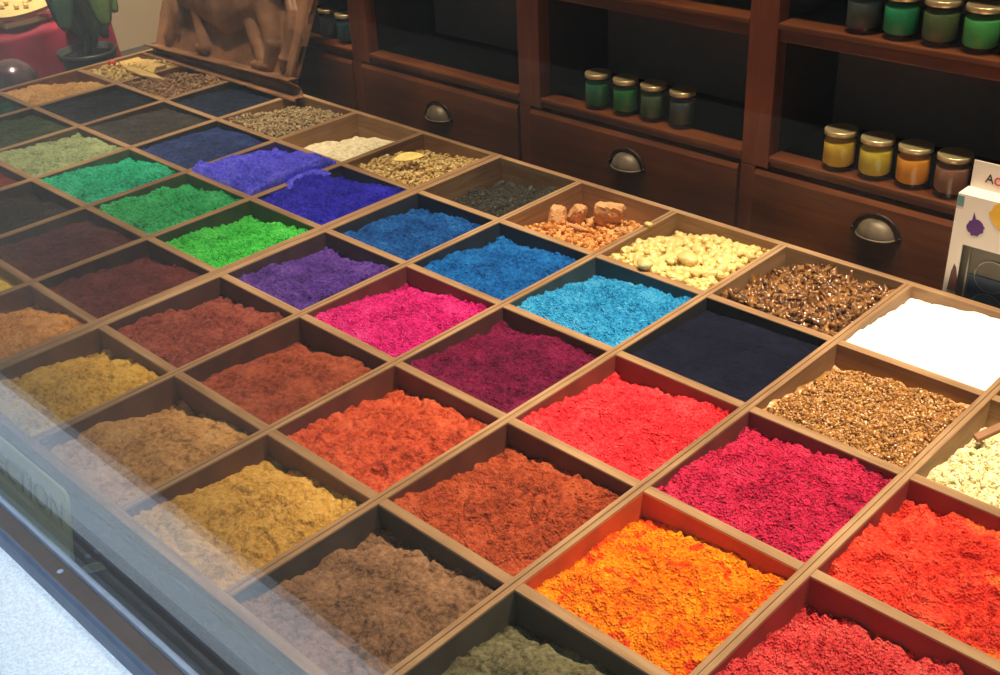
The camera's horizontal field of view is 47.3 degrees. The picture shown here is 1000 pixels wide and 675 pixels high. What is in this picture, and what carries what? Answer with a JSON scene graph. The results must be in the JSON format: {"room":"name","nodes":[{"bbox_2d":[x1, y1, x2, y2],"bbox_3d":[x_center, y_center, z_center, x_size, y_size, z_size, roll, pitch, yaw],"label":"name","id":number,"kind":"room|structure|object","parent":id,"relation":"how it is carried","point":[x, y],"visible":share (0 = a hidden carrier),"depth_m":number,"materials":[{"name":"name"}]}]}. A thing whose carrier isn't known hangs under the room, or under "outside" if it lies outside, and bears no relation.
{"room":"shop","nodes":[
{"label":"shop","id":0,"kind":"room"},
{"bbox_2d":[0,0,161,50],"bbox_3d":[-1.218,-1.308,2.010,0.060,1.860,1.310,24,40,38],"label":"wall","id":1,"kind":"structure","parent":0,"point":[135,23],"depth_m":2.68,"materials":[{"name":"beige paint"}]},
{"bbox_2d":[73,42,224,674],"bbox_3d":[0.156,0.074,1.331,3.640,0.030,1.182,24,40,38],"label":"floor","id":2,"kind":"structure","parent":0,"point":[133,604],"depth_m":1.04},
{"bbox_2d":[0,58,39,88],"bbox_3d":[-0.982,-0.511,2.307,0.104,0.104,0.104,24,40,38],"label":"glass ball","id":3,"kind":"object","parent":2,"relation":"on","point":[13,71],"visible":0.44,"depth_m":2.27,"materials":[{"name":"glass"}]},
{"bbox_2d":[0,435,74,561],"bbox_3d":[-0.553,0.118,1.212,0.400,0.077,0.016,24,40,38],"label":"sign","id":4,"kind":"object","parent":2,"relation":"on","point":[39,498],"visible":1,"depth_m":1.13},
{"bbox_2d":[45,0,117,71],"bbox_3d":[-0.856,-0.630,2.377,0.133,0.228,0.147,4,31,11],"label":"potted cactus","id":5,"kind":"object","parent":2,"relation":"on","point":[88,20],"visible":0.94,"depth_m":2.34,"materials":[{"name":"plant"}]},
{"bbox_2d":[82,562,106,572],"bbox_3d":[-0.387,0.220,1.090,0.034,0.004,0.013,-9,31,-10],"label":"leaf","id":6,"kind":"object","parent":2,"relation":"on","point":[96,566],"visible":0.74,"depth_m":1.09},
{"bbox_2d":[0,433,291,674],"bbox_3d":[-0.371,0.193,1.070,3.200,0.074,0.003,24,40,38],"label":"display case side","id":7,"kind":"object","parent":2,"relation":"on","point":[207,631],"visible":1,"depth_m":1.00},
{"bbox_2d":[0,48,498,364],"bbox_3d":[-0.659,-0.244,1.842,1.006,0.080,0.862,24,40,38],"label":"tray","id":8,"kind":"object","parent":2,"relation":"on","point":[352,123],"visible":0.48,"depth_m":1.82,"materials":[{"name":"brown wood"}]},
{"bbox_2d":[0,267,23,290],"bbox_3d":[-0.718,-0.035,1.480,0.158,0.074,0.158,24,40,38],"label":"powder","id":9,"kind":"object","parent":8,"relation":"on","point":[7,280],"visible":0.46,"depth_m":1.49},
{"bbox_2d":[0,166,25,187],"bbox_3d":[-0.844,-0.209,1.793,0.158,0.072,0.158,24,40,38],"label":"powder","id":10,"kind":"object","parent":8,"relation":"on","point":[7,177],"visible":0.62,"depth_m":1.80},
{"bbox_2d":[0,95,26,114],"bbox_3d":[-0.964,-0.382,2.100,0.141,0.071,0.158,24,40,38],"label":"powder","id":11,"kind":"object","parent":8,"relation":"on","point":[7,105],"visible":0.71,"depth_m":2.12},
{"bbox_2d":[0,109,72,147],"bbox_3d":[-0.849,-0.331,2.001,0.158,0.073,0.158,24,40,38],"label":"powder","id":12,"kind":"object","parent":8,"relation":"on","point":[26,125],"visible":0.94,"depth_m":2.00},
{"bbox_2d":[0,182,79,234],"bbox_3d":[-0.722,-0.154,1.688,0.158,0.071,0.158,24,40,38],"label":"powder","id":13,"kind":"object","parent":8,"relation":"on","point":[28,203],"visible":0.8,"depth_m":1.71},
{"bbox_2d":[0,286,87,359],"bbox_3d":[-0.597,0.019,1.376,0.153,0.073,0.158,24,40,38],"label":"powder","id":14,"kind":"object","parent":8,"relation":"on","point":[28,317],"visible":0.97,"depth_m":1.39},
{"bbox_2d":[1,71,111,104],"bbox_3d":[-0.847,-0.452,2.201,0.141,0.080,0.158,24,40,38],"label":"powder","id":15,"kind":"object","parent":8,"relation":"on","point":[64,85],"visible":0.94,"depth_m":2.18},
{"bbox_2d":[0,128,123,176],"bbox_3d":[-0.727,-0.279,1.894,0.158,0.080,0.158,24,40,38],"label":"powder","id":16,"kind":"object","parent":8,"relation":"on","point":[61,150],"visible":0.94,"depth_m":1.87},
{"bbox_2d":[0,209,140,278],"bbox_3d":[-0.600,-0.100,1.583,0.158,0.071,0.158,24,40,38],"label":"powder","id":17,"kind":"object","parent":8,"relation":"on","point":[51,246],"visible":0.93,"depth_m":1.58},
{"bbox_2d":[40,85,158,123],"bbox_3d":[-0.731,-0.396,2.104,0.158,0.071,0.158,24,40,38],"label":"powder","id":18,"kind":"object","parent":8,"relation":"on","point":[111,100],"visible":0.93,"depth_m":2.10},
{"bbox_2d":[39,150,179,203],"bbox_3d":[-0.604,-0.226,1.788,0.158,0.082,0.158,24,40,38],"label":"powder","id":19,"kind":"object","parent":8,"relation":"on","point":[90,182],"visible":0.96,"depth_m":1.77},
{"bbox_2d":[39,241,208,318],"bbox_3d":[-0.479,-0.046,1.480,0.153,0.071,0.158,24,40,38],"label":"powder","id":20,"kind":"object","parent":8,"relation":"on","point":[101,287],"visible":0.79,"depth_m":1.48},
{"bbox_2d":[86,59,174,81],"bbox_3d":[-0.728,-0.519,2.304,0.141,0.082,0.161,24,40,38],"label":"crumbs","id":21,"kind":"object","parent":8,"relation":"on","point":[117,73],"visible":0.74,"depth_m":2.26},
{"bbox_2d":[108,59,115,65],"bbox_3d":[-0.778,-0.550,2.290,0.018,0.016,0.016,24,40,38],"label":"pebble","id":22,"kind":"object","parent":21,"relation":"on","point":[111,61],"visible":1,"depth_m":2.28,"materials":[{"name":"orange stone"}]},
{"bbox_2d":[119,57,166,73],"bbox_3d":[-0.711,-0.542,2.283,0.149,0.015,0.056,21,38,35],"label":"stone slab","id":23,"kind":"object","parent":21,"relation":"on","point":[153,67],"visible":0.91,"depth_m":2.28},
{"bbox_2d":[85,102,211,144],"bbox_3d":[-0.608,-0.341,1.999,0.158,0.071,0.158,24,40,38],"label":"powder","id":24,"kind":"object","parent":8,"relation":"on","point":[160,119],"visible":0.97,"depth_m":1.99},
{"bbox_2d":[93,174,243,234],"bbox_3d":[-0.482,-0.170,1.684,0.158,0.079,0.158,24,40,38],"label":"powder","id":25,"kind":"object","parent":8,"relation":"on","point":[166,204],"visible":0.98,"depth_m":1.67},
{"bbox_2d":[127,72,224,98],"bbox_3d":[-0.612,-0.466,2.206,0.158,0.080,0.161,24,40,38],"label":"grain","id":26,"kind":"object","parent":8,"relation":"on","point":[177,83],"visible":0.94,"depth_m":2.17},
{"bbox_2d":[126,67,164,79],"bbox_3d":[-0.688,-0.511,2.219,0.114,0.009,0.021,21,38,35],"label":"stone slab","id":27,"kind":"object","parent":26,"relation":"on","point":[135,70],"visible":0.98,"depth_m":2.22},
{"bbox_2d":[136,121,269,168],"bbox_3d":[-0.486,-0.287,1.894,0.158,0.071,0.158,24,40,38],"label":"powder","id":28,"kind":"object","parent":8,"relation":"on","point":[212,141],"visible":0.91,"depth_m":1.89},
{"bbox_2d":[170,82,278,116],"bbox_3d":[-0.489,-0.408,2.103,0.158,0.071,0.161,24,40,38],"label":"powder","id":29,"kind":"object","parent":8,"relation":"on","point":[227,98],"visible":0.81,"depth_m":2.09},
{"bbox_2d":[142,0,318,102],"bbox_3d":[-0.516,-0.604,2.182,0.521,0.187,0.115,24,40,38],"label":"relief","id":30,"kind":"object","parent":8,"relation":"on","point":[259,45],"visible":1,"depth_m":2.15,"materials":[{"name":"wood"}]},
{"bbox_2d":[155,201,313,268],"bbox_3d":[-0.362,-0.114,1.582,0.153,0.074,0.158,24,40,38],"label":"powder","id":31,"kind":"object","parent":8,"relation":"on","point":[226,237],"visible":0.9,"depth_m":1.58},
{"bbox_2d":[192,142,335,195],"bbox_3d":[-0.364,-0.240,1.785,0.158,0.088,0.158,24,40,38],"label":"powder","id":32,"kind":"object","parent":8,"relation":"on","point":[256,171],"visible":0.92,"depth_m":1.74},
{"bbox_2d":[229,104,342,137],"bbox_3d":[-0.367,-0.357,1.996,0.158,0.080,0.161,24,40,38],"label":"chips","id":33,"kind":"object","parent":8,"relation":"on","point":[277,123],"visible":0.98,"depth_m":1.97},
{"bbox_2d":[285,169,330,188],"bbox_3d":[-0.294,-0.244,1.724,0.032,0.011,0.080,24,40,38],"label":"powder","id":34,"kind":"object","parent":8,"relation":"on","point":[289,182],"visible":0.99,"depth_m":1.72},
{"bbox_2d":[258,166,405,224],"bbox_3d":[-0.244,-0.184,1.683,0.153,0.084,0.158,24,40,38],"label":"powder","id":35,"kind":"object","parent":8,"relation":"on","point":[320,199],"visible":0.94,"depth_m":1.67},
{"bbox_2d":[304,136,394,161],"bbox_3d":[-0.245,-0.300,1.893,0.158,0.073,0.161,24,40,38],"label":"powder","id":36,"kind":"object","parent":8,"relation":"on","point":[343,150],"visible":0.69,"depth_m":1.84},
{"bbox_2d":[356,149,478,186],"bbox_3d":[-0.125,-0.247,1.789,0.153,0.075,0.161,24,40,38],"label":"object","id":37,"kind":"object","parent":8,"relation":"on","point":[412,173],"visible":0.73,"depth_m":1.76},
{"bbox_2d":[393,152,424,160],"bbox_3d":[-0.139,-0.276,1.742,0.050,0.008,0.016,-11,31,-13],"label":"dried leaf","id":38,"kind":"object","parent":37,"relation":"on","point":[407,156],"visible":1,"depth_m":1.74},
{"bbox_2d":[0,154,999,674],"bbox_3d":[0.193,0.137,1.110,1.364,0.080,0.862,24,40,38],"label":"tray","id":39,"kind":"object","parent":2,"relation":"on","point":[983,411],"visible":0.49,"depth_m":1.16,"materials":[{"name":"brown wood"}]},
{"bbox_2d":[0,329,166,435],"bbox_3d":[-0.472,0.074,1.268,0.153,0.075,0.158,24,40,38],"label":"powder","id":40,"kind":"object","parent":39,"relation":"on","point":[40,392],"visible":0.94,"depth_m":1.26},
{"bbox_2d":[38,377,258,504],"bbox_3d":[-0.351,0.130,1.166,0.158,0.071,0.158,24,40,38],"label":"powder","id":41,"kind":"object","parent":39,"relation":"on","point":[128,448],"visible":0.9,"depth_m":1.16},
{"bbox_2d":[108,278,291,367],"bbox_3d":[-0.354,0.009,1.371,0.153,0.074,0.158,24,40,38],"label":"powder","id":42,"kind":"object","parent":39,"relation":"on","point":[186,327],"visible":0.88,"depth_m":1.37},
{"bbox_2d":[125,435,368,589],"bbox_3d":[-0.229,0.183,1.060,0.158,0.074,0.158,24,40,38],"label":"powder","id":43,"kind":"object","parent":39,"relation":"on","point":[237,514],"visible":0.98,"depth_m":1.05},
{"bbox_2d":[184,318,385,424],"bbox_3d":[-0.233,0.064,1.269,0.158,0.071,0.158,24,40,38],"label":"powder","id":44,"kind":"object","parent":39,"relation":"on","point":[279,372],"visible":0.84,"depth_m":1.27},
{"bbox_2d":[229,233,398,309],"bbox_3d":[-0.236,-0.057,1.475,0.153,0.073,0.158,24,40,38],"label":"powder","id":45,"kind":"object","parent":39,"relation":"on","point":[302,275],"visible":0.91,"depth_m":1.47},
{"bbox_2d":[232,505,502,674],"bbox_3d":[-0.107,0.239,0.956,0.158,0.071,0.158,24,40,38],"label":"powder","id":46,"kind":"object","parent":39,"relation":"on","point":[362,599],"visible":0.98,"depth_m":0.95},
{"bbox_2d":[277,366,497,492],"bbox_3d":[-0.111,0.117,1.163,0.158,0.074,0.158,24,40,38],"label":"powder","id":47,"kind":"object","parent":39,"relation":"on","point":[387,427],"visible":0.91,"depth_m":1.16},
{"bbox_2d":[308,267,494,357],"bbox_3d":[-0.116,-0.005,1.370,0.158,0.076,0.158,24,40,38],"label":"powder","id":48,"kind":"object","parent":39,"relation":"on","point":[394,314],"visible":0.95,"depth_m":1.36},
{"bbox_2d":[333,194,491,260],"bbox_3d":[-0.118,-0.123,1.578,0.153,0.071,0.158,24,40,38],"label":"powder","id":49,"kind":"object","parent":39,"relation":"on","point":[412,226],"visible":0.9,"depth_m":1.58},
{"bbox_2d":[414,223,586,299],"bbox_3d":[0.003,-0.069,1.475,0.158,0.071,0.158,24,40,38],"label":"powder","id":50,"kind":"object","parent":39,"relation":"on","point":[499,261],"visible":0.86,"depth_m":1.47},
{"bbox_2d":[403,308,605,413],"bbox_3d":[0.007,0.051,1.266,0.158,0.072,0.158,24,40,38],"label":"powder","id":51,"kind":"object","parent":39,"relation":"on","point":[504,359],"visible":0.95,"depth_m":1.26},
{"bbox_2d":[452,180,557,217],"bbox_3d":[0.001,-0.185,1.685,0.153,0.061,0.161,24,40,38],"label":"dark grit","id":52,"kind":"object","parent":39,"relation":"on","point":[499,199],"visible":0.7,"depth_m":1.68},
{"bbox_2d":[389,424,631,576],"bbox_3d":[0.011,0.172,1.058,0.158,0.073,0.158,24,40,38],"label":"powder","id":53,"kind":"object","parent":39,"relation":"on","point":[511,496],"visible":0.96,"depth_m":1.05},
{"bbox_2d":[405,591,646,674],"bbox_3d":[0.015,0.293,0.851,0.158,0.071,0.158,24,40,38],"label":"powder","id":54,"kind":"object","parent":39,"relation":"on","point":[516,636],"visible":1,"depth_m":0.90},
{"bbox_2d":[524,217,642,250],"bbox_3d":[0.122,-0.134,1.580,0.158,0.066,0.161,24,40,38],"label":"crumbs","id":55,"kind":"object","parent":39,"relation":"on","point":[593,239],"visible":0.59,"depth_m":1.55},
{"bbox_2d":[547,204,566,224],"bbox_3d":[0.080,-0.167,1.591,0.026,0.034,0.026,-18,33,-24],"label":"rock","id":56,"kind":"object","parent":55,"relation":"on","point":[557,213],"visible":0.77,"depth_m":1.58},
{"bbox_2d":[567,204,587,224],"bbox_3d":[0.107,-0.170,1.591,0.028,0.036,0.021,16,35,29],"label":"rock","id":57,"kind":"object","parent":55,"relation":"on","point":[577,213],"visible":0.92,"depth_m":1.58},
{"bbox_2d":[568,223,586,231],"bbox_3d":[0.107,-0.150,1.560,0.031,0.009,0.010,19,37,33],"label":"rock","id":58,"kind":"object","parent":55,"relation":"on","point":[576,227],"visible":1,"depth_m":1.56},
{"bbox_2d":[593,201,626,226],"bbox_3d":[0.151,-0.168,1.569,0.045,0.044,0.032,8,32,18],"label":"rock","id":59,"kind":"object","parent":55,"relation":"on","point":[604,213],"visible":0.94,"depth_m":1.55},
{"bbox_2d":[614,227,631,234],"bbox_3d":[0.168,-0.144,1.549,0.029,0.011,0.012,15,35,29],"label":"rock","id":60,"kind":"object","parent":55,"relation":"on","point":[624,231],"visible":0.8,"depth_m":1.54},
{"bbox_2d":[511,258,697,346],"bbox_3d":[0.125,-0.017,1.368,0.158,0.077,0.158,24,40,38],"label":"powder","id":61,"kind":"object","parent":39,"relation":"on","point":[605,302],"visible":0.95,"depth_m":1.36,"materials":[{"name":"blue"}]},
{"bbox_2d":[516,356,737,480],"bbox_3d":[0.129,0.104,1.161,0.158,0.077,0.158,24,40,38],"label":"powder","id":62,"kind":"object","parent":39,"relation":"on","point":[632,418],"visible":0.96,"depth_m":1.15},
{"bbox_2d":[636,258,652,270],"bbox_3d":[0.179,-0.091,1.411,0.019,0.015,0.021,-5,30,-4],"label":"lump","id":63,"kind":"object","parent":39,"relation":"on","point":[645,264],"visible":1,"depth_m":1.40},
{"bbox_2d":[524,493,796,674],"bbox_3d":[0.133,0.227,0.954,0.158,0.071,0.158,24,40,38],"label":"powder","id":64,"kind":"object","parent":39,"relation":"on","point":[665,584],"visible":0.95,"depth_m":0.94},
{"bbox_2d":[608,230,769,287],"bbox_3d":[0.244,-0.083,1.473,0.158,0.074,0.161,24,40,38],"label":"crumbs","id":65,"kind":"object","parent":39,"relation":"on","point":[715,244],"visible":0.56,"depth_m":1.44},
{"bbox_2d":[613,255,622,260],"bbox_3d":[0.149,-0.099,1.453,0.014,0.012,0.012,-19,34,-25],"label":"lump","id":66,"kind":"object","parent":65,"relation":"on","point":[618,257],"visible":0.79,"depth_m":1.45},
{"bbox_2d":[620,246,629,253],"bbox_3d":[0.163,-0.113,1.475,0.012,0.010,0.018,23,39,37],"label":"lump","id":67,"kind":"object","parent":65,"relation":"on","point":[623,249],"visible":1,"depth_m":1.47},
{"bbox_2d":[633,253,641,261],"bbox_3d":[0.174,-0.099,1.450,0.013,0.015,0.019,9,32,19],"label":"lump","id":68,"kind":"object","parent":65,"relation":"on","point":[637,256],"visible":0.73,"depth_m":1.44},
{"bbox_2d":[649,257,659,265],"bbox_3d":[0.194,-0.093,1.437,0.014,0.015,0.016,-12,31,-16],"label":"lump","id":69,"kind":"object","parent":65,"relation":"on","point":[655,261],"visible":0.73,"depth_m":1.43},
{"bbox_2d":[658,262,666,270],"bbox_3d":[0.203,-0.087,1.434,0.014,0.012,0.021,6,31,16],"label":"lump","id":70,"kind":"object","parent":65,"relation":"on","point":[662,265],"visible":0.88,"depth_m":1.43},
{"bbox_2d":[666,245,673,251],"bbox_3d":[0.219,-0.113,1.473,0.012,0.012,0.012,-24,36,-31],"label":"lump","id":71,"kind":"object","parent":65,"relation":"on","point":[669,248],"visible":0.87,"depth_m":1.47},
{"bbox_2d":[666,256,675,264],"bbox_3d":[0.216,-0.097,1.444,0.014,0.011,0.018,-9,31,-11],"label":"lump","id":72,"kind":"object","parent":65,"relation":"on","point":[670,260],"visible":1,"depth_m":1.44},
{"bbox_2d":[666,240,676,249],"bbox_3d":[0.222,-0.118,1.483,0.016,0.015,0.016,18,36,31],"label":"lump","id":73,"kind":"object","parent":65,"relation":"on","point":[670,242],"visible":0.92,"depth_m":1.48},
{"bbox_2d":[673,269,683,274],"bbox_3d":[0.221,-0.079,1.410,0.015,0.013,0.014,-28,38,-36],"label":"lump","id":74,"kind":"object","parent":65,"relation":"on","point":[679,272],"visible":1,"depth_m":1.41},
{"bbox_2d":[674,275,683,281],"bbox_3d":[0.219,-0.071,1.401,0.014,0.012,0.014,-4,30,-1],"label":"lump","id":75,"kind":"object","parent":65,"relation":"on","point":[679,278],"visible":0.72,"depth_m":1.40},
{"bbox_2d":[677,251,698,266],"bbox_3d":[0.234,-0.098,1.428,0.032,0.020,0.025,24,40,38],"label":"lump","id":76,"kind":"object","parent":65,"relation":"on","point":[689,259],"visible":1,"depth_m":1.42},
{"bbox_2d":[689,268,701,276],"bbox_3d":[0.242,-0.081,1.411,0.017,0.012,0.013,5,30,11],"label":"lump","id":77,"kind":"object","parent":65,"relation":"on","point":[695,272],"visible":1,"depth_m":1.41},
{"bbox_2d":[701,237,710,243],"bbox_3d":[0.267,-0.125,1.484,0.012,0.013,0.011,-11,31,-14],"label":"lump","id":78,"kind":"object","parent":65,"relation":"on","point":[704,240],"visible":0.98,"depth_m":1.48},
{"bbox_2d":[704,269,717,277],"bbox_3d":[0.259,-0.078,1.399,0.017,0.013,0.013,6,31,15],"label":"lump","id":79,"kind":"object","parent":65,"relation":"on","point":[714,273],"visible":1,"depth_m":1.40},
{"bbox_2d":[707,276,715,285],"bbox_3d":[0.258,-0.069,1.393,0.012,0.011,0.012,-1,30,3],"label":"lump","id":80,"kind":"object","parent":65,"relation":"on","point":[711,279],"visible":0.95,"depth_m":1.39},
{"bbox_2d":[712,237,723,244],"bbox_3d":[0.283,-0.125,1.486,0.014,0.011,0.020,-8,31,-9],"label":"lump","id":81,"kind":"object","parent":65,"relation":"on","point":[718,240],"visible":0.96,"depth_m":1.48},
{"bbox_2d":[712,256,724,263],"bbox_3d":[0.273,-0.095,1.429,0.018,0.011,0.014,18,36,32],"label":"lump","id":82,"kind":"object","parent":65,"relation":"on","point":[720,259],"visible":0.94,"depth_m":1.43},
{"bbox_2d":[715,265,726,272],"bbox_3d":[0.273,-0.083,1.410,0.014,0.015,0.018,21,38,35],"label":"lump","id":83,"kind":"object","parent":65,"relation":"on","point":[722,268],"visible":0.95,"depth_m":1.40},
{"bbox_2d":[721,248,732,254],"bbox_3d":[0.286,-0.106,1.441,0.015,0.013,0.014,-25,37,-33],"label":"lump","id":84,"kind":"object","parent":65,"relation":"on","point":[726,250],"visible":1,"depth_m":1.44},
{"bbox_2d":[721,253,732,258],"bbox_3d":[0.285,-0.102,1.436,0.015,0.009,0.012,7,32,17],"label":"lump","id":85,"kind":"object","parent":65,"relation":"on","point":[728,255],"visible":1,"depth_m":1.43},
{"bbox_2d":[727,263,736,270],"bbox_3d":[0.287,-0.087,1.418,0.015,0.010,0.016,-5,30,-3],"label":"lump","id":86,"kind":"object","parent":65,"relation":"on","point":[731,266],"visible":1,"depth_m":1.41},
{"bbox_2d":[734,262,743,269],"bbox_3d":[0.297,-0.089,1.422,0.013,0.010,0.012,-8,31,-9],"label":"lump","id":87,"kind":"object","parent":65,"relation":"on","point":[739,265],"visible":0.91,"depth_m":1.42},
{"bbox_2d":[743,250,755,261],"bbox_3d":[0.314,-0.103,1.440,0.013,0.015,0.017,-26,37,-34],"label":"lump","id":88,"kind":"object","parent":65,"relation":"on","point":[747,253],"visible":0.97,"depth_m":1.44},
{"bbox_2d":[623,298,825,401],"bbox_3d":[0.247,0.040,1.265,0.158,0.071,0.158,24,40,38],"label":"powder","id":89,"kind":"object","parent":39,"relation":"on","point":[731,351],"visible":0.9,"depth_m":1.26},
{"bbox_2d":[652,412,896,562],"bbox_3d":[0.251,0.159,1.056,0.158,0.076,0.158,24,40,38],"label":"powder","id":90,"kind":"object","parent":39,"relation":"on","point":[788,490],"visible":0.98,"depth_m":1.04,"materials":[{"name":"pink"}]},
{"bbox_2d":[720,262,895,336],"bbox_3d":[0.365,-0.033,1.365,0.158,0.087,0.161,24,40,38],"label":"resin granules","id":91,"kind":"object","parent":39,"relation":"on","point":[819,298],"visible":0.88,"depth_m":1.33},
{"bbox_2d":[710,577,999,674],"bbox_3d":[0.255,0.279,0.848,0.158,0.077,0.158,24,40,38],"label":"powder","id":92,"kind":"object","parent":39,"relation":"on","point":[819,629],"visible":1,"depth_m":0.88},
{"bbox_2d":[763,365,969,467],"bbox_3d":[0.369,0.095,1.160,0.158,0.071,0.158,24,40,38],"label":"golden granules","id":93,"kind":"object","parent":39,"relation":"on","point":[885,419],"visible":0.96,"depth_m":1.14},
{"bbox_2d":[818,480,999,660],"bbox_3d":[0.373,0.212,0.950,0.158,0.079,0.158,24,40,38],"label":"powder","id":94,"kind":"object","parent":39,"relation":"on","point":[932,556],"visible":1,"depth_m":0.94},
{"bbox_2d":[846,298,999,390],"bbox_3d":[0.488,0.026,1.263,0.158,0.074,0.161,24,40,38],"label":"powder","id":95,"kind":"object","parent":39,"relation":"on","point":[961,346],"visible":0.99,"depth_m":1.24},
{"bbox_2d":[926,427,999,507],"bbox_3d":[0.491,0.148,1.055,0.158,0.073,0.158,24,40,38],"label":"pale pellets","id":96,"kind":"object","parent":39,"relation":"on","point":[973,470],"visible":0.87,"depth_m":1.06},
{"bbox_2d":[973,422,999,442],"bbox_3d":[0.470,0.091,1.096,0.032,0.016,0.009,-9,31,-11],"label":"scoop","id":97,"kind":"object","parent":96,"relation":"on","point":[993,430],"visible":1,"depth_m":1.09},
{"bbox_2d":[298,0,999,290],"bbox_3d":[0.236,-0.512,1.601,2.122,0.702,0.201,24,40,38],"label":"base cabinet","id":98,"kind":"object","parent":2,"relation":"on","point":[507,78],"visible":0.73,"depth_m":1.61,"materials":[{"name":"brown wood"}]},
{"bbox_2d":[317,5,338,38],"bbox_3d":[-0.315,-0.583,2.110,0.039,0.053,0.039,24,40,38],"label":"jar","id":99,"kind":"object","parent":98,"relation":"on","point":[327,20],"visible":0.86,"depth_m":2.10,"materials":[{"name":"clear glass"}]},
{"bbox_2d":[334,10,351,43],"bbox_3d":[-0.279,-0.563,2.073,0.039,0.053,0.039,24,40,38],"label":"jar","id":100,"kind":"object","parent":98,"relation":"on","point":[342,25],"visible":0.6,"depth_m":2.06,"materials":[{"name":"clear glass"}]},
{"bbox_2d":[585,68,610,109],"bbox_3d":[0.146,-0.370,1.703,0.039,0.053,0.039,24,40,38],"label":"jar","id":101,"kind":"object","parent":98,"relation":"on","point":[598,84],"visible":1,"depth_m":1.69,"materials":[{"name":"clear glass"}]},
{"bbox_2d":[612,74,638,115],"bbox_3d":[0.184,-0.355,1.673,0.038,0.053,0.038,24,40,38],"label":"jar","id":102,"kind":"object","parent":98,"relation":"on","point":[625,92],"visible":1,"depth_m":1.66,"materials":[{"name":"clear glass"}]},
{"bbox_2d":[640,79,666,122],"bbox_3d":[0.220,-0.340,1.645,0.038,0.053,0.038,24,40,38],"label":"jar","id":103,"kind":"object","parent":98,"relation":"on","point":[653,97],"visible":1,"depth_m":1.63,"materials":[{"name":"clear glass"}]},
{"bbox_2d":[668,85,695,128],"bbox_3d":[0.258,-0.325,1.615,0.038,0.053,0.038,24,40,38],"label":"jar","id":104,"kind":"object","parent":98,"relation":"on","point":[682,102],"visible":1,"depth_m":1.60,"materials":[{"name":"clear glass"}]},
{"bbox_2d":[821,123,858,171],"bbox_3d":[0.433,-0.242,1.458,0.042,0.052,0.042,24,40,38],"label":"jar","id":105,"kind":"object","parent":98,"relation":"on","point":[839,142],"visible":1,"depth_m":1.45,"materials":[{"name":"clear glass"}]},
{"bbox_2d":[844,0,883,34],"bbox_3d":[0.435,-0.392,1.363,0.042,0.052,0.042,24,40,38],"label":"jar","id":106,"kind":"object","parent":98,"relation":"on","point":[861,14],"visible":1,"depth_m":1.35,"materials":[{"name":"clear glass"}]},
{"bbox_2d":[857,131,895,180],"bbox_3d":[0.470,-0.227,1.427,0.042,0.052,0.042,24,40,38],"label":"jar","id":107,"kind":"object","parent":98,"relation":"on","point":[876,151],"visible":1,"depth_m":1.42,"materials":[{"name":"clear glass"}]},
{"bbox_2d":[881,0,921,40],"bbox_3d":[0.469,-0.377,1.333,0.042,0.052,0.042,24,40,38],"label":"jar","id":108,"kind":"object","parent":98,"relation":"on","point":[901,17],"visible":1,"depth_m":1.32,"materials":[{"name":"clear glass"}]},
{"bbox_2d":[893,139,934,189],"bbox_3d":[0.506,-0.212,1.398,0.042,0.052,0.042,24,40,38],"label":"jar","id":109,"kind":"object","parent":98,"relation":"on","point":[914,159],"visible":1,"depth_m":1.39,"materials":[{"name":"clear glass"}]},
{"bbox_2d":[919,0,963,47],"bbox_3d":[0.504,-0.361,1.304,0.042,0.052,0.042,24,40,38],"label":"jar","id":110,"kind":"object","parent":98,"relation":"on","point":[941,21],"visible":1,"depth_m":1.29,"materials":[{"name":"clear glass"}]},
{"bbox_2d":[931,147,973,199],"bbox_3d":[0.542,-0.196,1.369,0.042,0.052,0.042,24,40,38],"label":"jar","id":111,"kind":"object","parent":98,"relation":"on","point":[953,170],"visible":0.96,"depth_m":1.36,"materials":[{"name":"clear glass"}]},
{"bbox_2d":[959,0,999,54],"bbox_3d":[0.538,-0.346,1.274,0.042,0.052,0.042,24,40,38],"label":"jar","id":112,"kind":"object","parent":98,"relation":"on","point":[981,30],"visible":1,"depth_m":1.26,"materials":[{"name":"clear glass"}]},
{"bbox_2d":[942,159,999,308],"bbox_3d":[0.583,-0.074,1.290,0.150,0.227,0.027,24,40,38],"label":"box","id":113,"kind":"object","parent":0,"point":[972,272],"visible":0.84,"depth_m":1.30,"materials":[{"name":"cardboard"}]},
{"bbox_2d":[947,263,956,291],"bbox_3d":[0.529,-0.070,1.333,0.010,0.035,0.001,24,40,38],"label":"print","id":114,"kind":"object","parent":113,"relation":"attached to","point":[951,267],"depth_m":1.33,"materials":[{"name":"red"}]},
{"bbox_3d":[-0.398,0.681,1.293,8.000,0.750,0.070,24,40,38],"label":"wall","id":115,"kind":"structure","parent":0,"visible":0},
{"bbox_2d":[0,547,131,674],"bbox_3d":[-0.433,0.314,1.061,8.000,0.120,0.092,24,40,38],"label":"floor","id":116,"kind":"structure","parent":115,"relation":"attached to","point":[38,636],"depth_m":1.02,"materials":[{"name":"white"}]},
{"bbox_2d":[0,495,198,674],"bbox_3d":[-0.289,-0.124,0.710,3.640,0.981,0.033,24,40,38],"label":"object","id":117,"kind":"structure","parent":115,"relation":"in","point":[139,650],"depth_m":1.03,"materials":[{"name":"brown paint"}]},
{"bbox_3d":[-1.118,-0.551,2.377,0.104,0.116,0.604,24,40,38],"label":"plinth","id":118,"kind":"object","parent":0,"visible":0},
{"bbox_2d":[0,11,121,77],"bbox_3d":[-1.106,-0.547,2.355,0.156,0.132,0.634,24,40,38],"label":"cloth","id":119,"kind":"object","parent":118,"relation":"on","point":[36,39],"visible":0.34,"depth_m":2.41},
{"bbox_2d":[0,0,48,20],"bbox_3d":[-1.015,-0.697,2.407,0.105,0.027,0.166,18,36,31],"label":"dish","id":120,"kind":"object","parent":119,"relation":"on","point":[8,13],"visible":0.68,"depth_m":2.39,"materials":[{"name":"beige ceramic"}]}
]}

